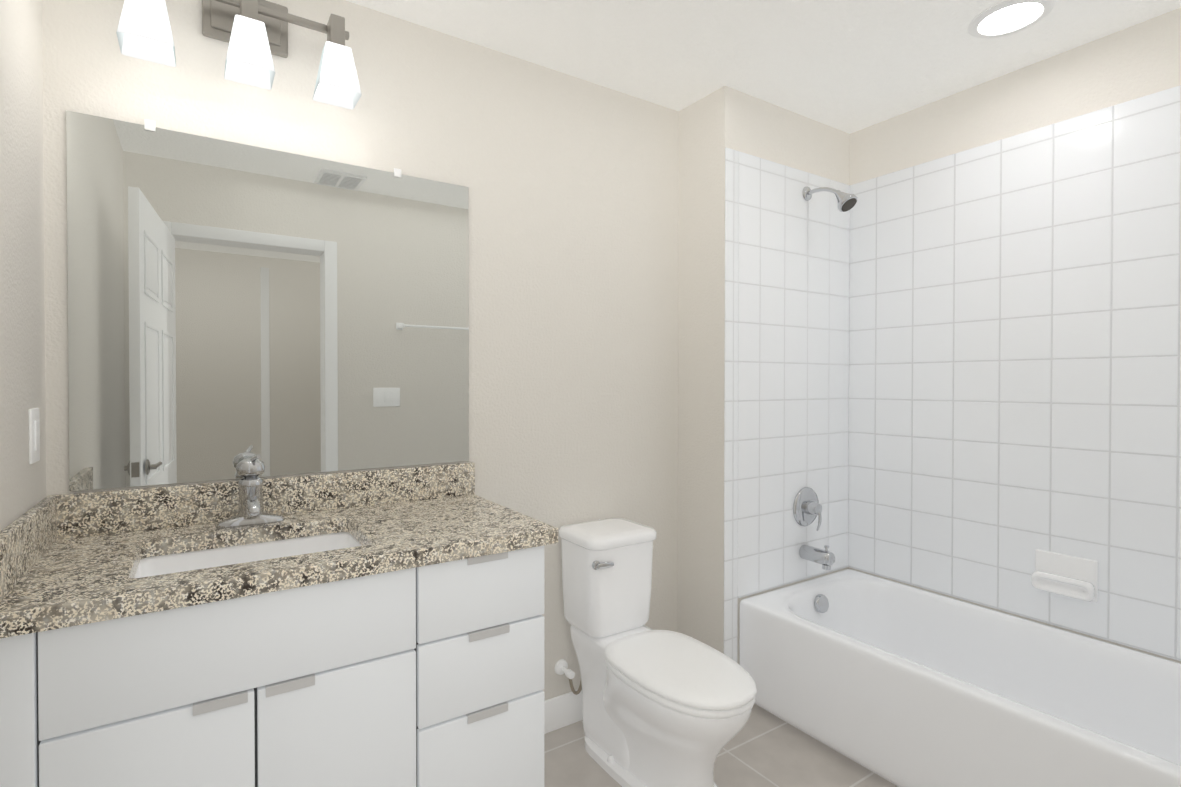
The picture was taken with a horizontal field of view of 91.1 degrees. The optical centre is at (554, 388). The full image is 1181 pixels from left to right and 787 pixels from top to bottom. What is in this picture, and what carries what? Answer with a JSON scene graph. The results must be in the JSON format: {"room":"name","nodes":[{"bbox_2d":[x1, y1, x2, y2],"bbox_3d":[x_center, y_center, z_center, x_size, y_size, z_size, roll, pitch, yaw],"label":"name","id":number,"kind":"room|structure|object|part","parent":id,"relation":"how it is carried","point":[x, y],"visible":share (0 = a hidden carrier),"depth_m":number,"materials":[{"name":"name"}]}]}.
{"room":"bathroom","nodes":[
{"label":"bathroom","id":0,"kind":"room"},
{"bbox_2d":[0,0,46,530],"bbox_3d":[-0.768,0.063,0.557,0.100,2.440,1.890,0,1,-32],"label":"wall","id":1,"kind":"structure","parent":0,"point":[22,359],"depth_m":1.20,"materials":[{"name":"white paint"}]},
{"bbox_2d":[28,408,39,463],"bbox_3d":[-1.146,0.103,1.276,0.010,0.120,0.074,0,1,-32],"label":"electrical outlet","id":2,"kind":"object","parent":1,"relation":"attached to","point":[34,432],"visible":0.96,"depth_m":1.26,"materials":[{"name":"white plastic"}]},
{"bbox_2d":[42,0,678,700],"bbox_3d":[-0.416,0.049,1.943,2.155,2.440,0.100,0,1,-32],"label":"wall","id":3,"kind":"structure","parent":0,"point":[570,182],"depth_m":2.05,"materials":[{"name":"white paint"}]},
{"bbox_2d":[116,0,361,109],"bbox_3d":[-0.809,-0.949,1.529,0.546,0.267,0.172,0,1,-32],"label":"sconce","id":4,"kind":"object","parent":3,"relation":"attached to","point":[253,34],"visible":1,"depth_m":1.54,"materials":[{"name":"white glass"}]},
{"bbox_3d":[-0.978,-0.879,1.390,0.112,0.130,0.112,0,1,-32],"label":"lamp shade","id":5,"kind":"part","parent":4,"relation":"part of","materials":[{"name":"white glass"}]},
{"bbox_3d":[-0.978,-0.884,1.390,0.060,0.090,0.060,0,1,-32],"label":"bulb","id":6,"kind":"part","parent":4,"relation":"part of","materials":[{"name":"white glass"}]},
{"bbox_3d":[-0.849,-1.013,1.593,0.210,0.140,0.020,0,1,-32],"label":"plate","id":7,"kind":"part","parent":4,"relation":"part of","materials":[{"name":"silver metal"}]},
{"bbox_3d":[-0.794,-0.880,1.504,0.112,0.130,0.112,0,1,-32],"label":"lamp shade","id":8,"kind":"part","parent":4,"relation":"part of","materials":[{"name":"white glass"}]},
{"bbox_3d":[-0.609,-0.881,1.618,0.112,0.130,0.112,0,1,-32],"label":"lamp shade","id":9,"kind":"part","parent":4,"relation":"part of","materials":[{"name":"white glass"}]},
{"bbox_2d":[47,462,474,539],"bbox_3d":[-0.743,0.306,1.670,1.103,0.106,0.020,0,1,-32],"label":"backsplash","id":10,"kind":"structure","parent":3,"relation":"attached to","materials":[{"name":"stone"}]},
{"bbox_2d":[66,110,468,490],"bbox_3d":[-0.735,-0.222,1.677,1.046,0.938,0.010,0,1,-32],"label":"mirror","id":11,"kind":"object","parent":3,"relation":"attached to","point":[231,305],"visible":1,"depth_m":1.61,"materials":[{"name":"white mirror"}]},
{"bbox_2d":[544,690,582,733],"bbox_3d":[0.129,1.206,2.223,0.947,0.120,0.012,0,1,-32],"label":"baseboard","id":12,"kind":"structure","parent":3,"relation":"attached to","point":[563,710],"depth_m":2.15,"materials":[{"name":"white wood"}]},
{"bbox_2d":[544,703,897,786],"bbox_3d":[0.614,1.312,0.123,4.185,0.050,4.300,0,1,-32],"label":"floor","id":13,"kind":"structure","parent":0,"point":[763,748],"depth_m":1.96,"materials":[{"name":"tile"}]},
{"bbox_2d":[0,454,557,786],"bbox_3d":[-0.603,0.723,1.448,1.103,1.102,0.553,0,1,-32],"label":"bathroom vanity","id":14,"kind":"object","parent":13,"relation":"on","point":[373,628],"visible":1,"depth_m":1.25,"materials":[{"name":"white"}]},
{"bbox_3d":[-0.739,0.888,1.073,0.325,0.571,0.019,0,1,-32],"label":"door","id":15,"kind":"part","parent":14,"relation":"part of","materials":[{"name":"white wood"}]},
{"bbox_3d":[-0.648,0.608,1.122,0.092,0.020,0.018,0,1,-32],"label":"door pull","id":16,"kind":"part","parent":14,"relation":"part of","materials":[{"name":"silver metal"}]},
{"bbox_3d":[-0.495,0.480,1.239,1.069,0.150,0.012,0,1,-32],"label":"frame","id":17,"kind":"part","parent":14,"relation":"part of","materials":[{"name":"grey wood"}]},
{"bbox_3d":[-0.599,0.502,1.155,0.654,0.187,0.019,0,1,-32],"label":"panel","id":18,"kind":"part","parent":14,"relation":"part of","materials":[{"name":"white wood"}]},
{"bbox_2d":[0,494,557,638],"bbox_3d":[-0.603,0.382,1.444,1.103,0.040,0.553,0,1,-32],"label":"countertop","id":19,"kind":"structure","parent":14,"relation":"on","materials":[{"name":"stone"}]},
{"bbox_2d":[134,532,361,577],"bbox_3d":[-0.698,0.470,1.362,0.520,0.134,0.360,0,1,-32],"label":"sink","id":20,"kind":"object","parent":19,"relation":"in","point":[188,558],"depth_m":1.48,"materials":[{"name":"white ceramic"}]},
{"bbox_2d":[215,454,284,528],"bbox_3d":[-0.783,0.266,1.498,0.164,0.190,0.170,0,1,-32],"label":"faucet","id":21,"kind":"object","parent":19,"relation":"on","point":[251,514],"depth_m":1.51,"materials":[{"name":"silver metal"}]},
{"bbox_3d":[-0.542,0.608,1.187,0.092,0.020,0.018,0,1,-32],"label":"door pull","id":22,"kind":"part","parent":14,"relation":"part of","materials":[{"name":"silver metal"}]},
{"bbox_3d":[-0.458,0.886,1.246,0.323,0.571,0.019,0,1,-32],"label":"door","id":23,"kind":"part","parent":14,"relation":"part of","materials":[{"name":"white wood"}]},
{"bbox_3d":[-0.173,0.496,1.418,0.335,0.180,0.019,0,1,-32],"label":"drawer","id":24,"kind":"part","parent":14,"relation":"part of","materials":[{"name":"white wood"}]},
{"bbox_3d":[-0.173,0.979,1.423,0.335,0.382,0.019,0,1,-32],"label":"drawer","id":25,"kind":"part","parent":14,"relation":"part of","materials":[{"name":"white wood"}]},
{"bbox_3d":[-0.173,0.687,1.420,0.335,0.190,0.019,0,1,-32],"label":"drawer","id":26,"kind":"part","parent":14,"relation":"part of","materials":[{"name":"white wood"}]},
{"bbox_3d":[-0.166,0.794,1.421,0.108,0.020,0.018,0,1,-32],"label":"drawer pull","id":27,"kind":"part","parent":14,"relation":"part of","materials":[{"name":"silver metal"}]},
{"bbox_3d":[-0.166,0.412,1.417,0.108,0.020,0.018,0,1,-32],"label":"drawer pull","id":28,"kind":"part","parent":14,"relation":"part of","materials":[{"name":"silver metal"}]},
{"bbox_3d":[-0.163,0.598,1.421,0.108,0.020,0.018,0,1,-32],"label":"drawer pull","id":29,"kind":"part","parent":14,"relation":"part of","materials":[{"name":"silver metal"}]},
{"bbox_2d":[554,518,755,786],"bbox_3d":[0.323,0.888,1.907,0.346,0.762,0.748,0,1,-32],"label":"toilet","id":30,"kind":"object","parent":13,"relation":"on","point":[664,708],"visible":1,"depth_m":1.88,"materials":[{"name":"white ceramic"}]},
{"bbox_3d":[0.173,0.597,1.952,0.068,0.023,0.020,0,1,-32],"label":"flush lever","id":31,"kind":"part","parent":30,"relation":"part of","materials":[{"name":"silver metal"}]},
{"bbox_3d":[0.192,0.700,2.113,0.286,0.310,0.237,0,1,-32],"label":"tank","id":32,"kind":"part","parent":30,"relation":"part of","materials":[{"name":"white ceramic"}]},
{"bbox_3d":[0.193,0.525,2.109,0.304,0.040,0.251,0,1,-32],"label":"tank lid","id":33,"kind":"part","parent":30,"relation":"part of","materials":[{"name":"white ceramic"}]},
{"bbox_3d":[0.355,1.083,1.857,0.336,0.372,0.612,0,1,-32],"label":"bowl","id":34,"kind":"part","parent":30,"relation":"part of","materials":[{"name":"white ceramic"}]},
{"bbox_3d":[0.391,0.887,1.797,0.342,0.020,0.485,0,1,-32],"label":"seat","id":35,"kind":"part","parent":30,"relation":"part of","materials":[{"name":"white plastic"}]},
{"bbox_3d":[0.391,0.861,1.796,0.346,0.025,0.490,0,1,-32],"label":"seat lid","id":36,"kind":"part","parent":30,"relation":"part of","materials":[{"name":"white plastic"}]},
{"bbox_2d":[739,569,1180,786],"bbox_3d":[1.440,1.054,1.850,0.746,0.428,1.500,0,1,-32],"label":"bathtub","id":37,"kind":"object","parent":13,"relation":"on","point":[899,684],"visible":0.96,"depth_m":1.89,"materials":[{"name":"white ceramic"}]},
{"bbox_2d":[346,0,1180,133],"bbox_3d":[0.614,-1.178,0.098,4.185,0.050,4.300,0,1,-32],"label":"ceiling","id":38,"kind":"structure","parent":0,"point":[849,66],"depth_m":1.96,"materials":[{"name":"white paint"}]},
{"bbox_2d":[968,0,1054,37],"bbox_3d":[1.431,-1.165,1.817,0.214,0.010,0.214,0,1,-32],"label":"recessed light","id":39,"kind":"object","parent":38,"relation":"in","point":[1005,18],"visible":1,"depth_m":1.82,"materials":[{"name":"white"}]},
{"bbox_2d":[678,86,849,664],"bbox_3d":[0.964,0.042,2.645,0.930,2.440,0.352,0,1,-32],"label":"wall","id":40,"kind":"structure","parent":0,"point":[713,125],"depth_m":2.36,"materials":[{"name":"white paint"}]},
{"bbox_2d":[724,147,849,661],"bbox_3d":[1.012,0.164,2.464,0.822,2.200,0.008,0,1,-32],"label":"wall tiles","id":41,"kind":"structure","parent":40,"relation":"attached to","point":[786,369],"depth_m":2.42,"materials":[{"name":"white tile"}]},
{"bbox_2d":[793,487,821,530],"bbox_3d":[1.109,0.518,2.480,0.170,0.179,0.072,0,1,-32],"label":"shower valve","id":42,"kind":"object","parent":41,"relation":"attached to","point":[807,508],"visible":1,"depth_m":2.47,"materials":[{"name":"silver metal"}]},
{"bbox_3d":[1.126,0.559,2.461,0.019,0.100,0.023,0,1,-32],"label":"lever","id":43,"kind":"part","parent":42,"relation":"part of","materials":[{"name":"silver metal"}]},
{"bbox_2d":[799,545,834,569],"bbox_3d":[1.116,0.704,2.449,0.062,0.097,0.136,0,1,-32],"label":"tub spout","id":44,"kind":"object","parent":41,"relation":"attached to","point":[825,558],"visible":1,"depth_m":2.42,"materials":[{"name":"silver metal"}]},
{"bbox_2d":[802,187,856,211],"bbox_3d":[1.148,-0.796,2.405,0.078,0.149,0.219,0,1,-32],"label":"shower head","id":45,"kind":"object","parent":41,"relation":"attached to","point":[846,202],"visible":1,"depth_m":2.35},
{"bbox_3d":[1.133,-0.823,2.429,0.017,0.056,0.140,0,1,-32],"label":"arm","id":46,"kind":"part","parent":45,"relation":"part of"},
{"bbox_2d":[848,7,1180,662],"bbox_3d":[1.839,0.048,2.015,0.100,2.440,1.638,0,1,-32],"label":"wall","id":47,"kind":"structure","parent":0,"point":[1139,60],"depth_m":2.09,"materials":[{"name":"white paint"}]},
{"bbox_2d":[848,85,1180,660],"bbox_3d":[1.761,-0.048,2.037,0.008,1.768,1.517,0,1,-32],"label":"wall tiles","id":48,"kind":"structure","parent":47,"relation":"attached to","point":[1014,352],"depth_m":2.10,"materials":[{"name":"white tile"}]},
{"bbox_2d":[1031,549,1097,601],"bbox_3d":[1.756,0.646,1.995,0.051,0.140,0.170,0,1,-32],"label":"soap dish","id":49,"kind":"object","parent":48,"relation":"attached to","point":[1067,575],"visible":1,"depth_m":1.99,"materials":[{"name":"white ceramic"}]},
{"bbox_2d":[1031,571,1094,601],"bbox_3d":[1.751,0.678,1.992,0.040,0.068,0.170,0,1,-32],"label":"tray","id":50,"kind":"object","parent":49,"relation":"on","point":[1072,584],"depth_m":1.98,"materials":[{"name":"white ceramic"}]}
]}

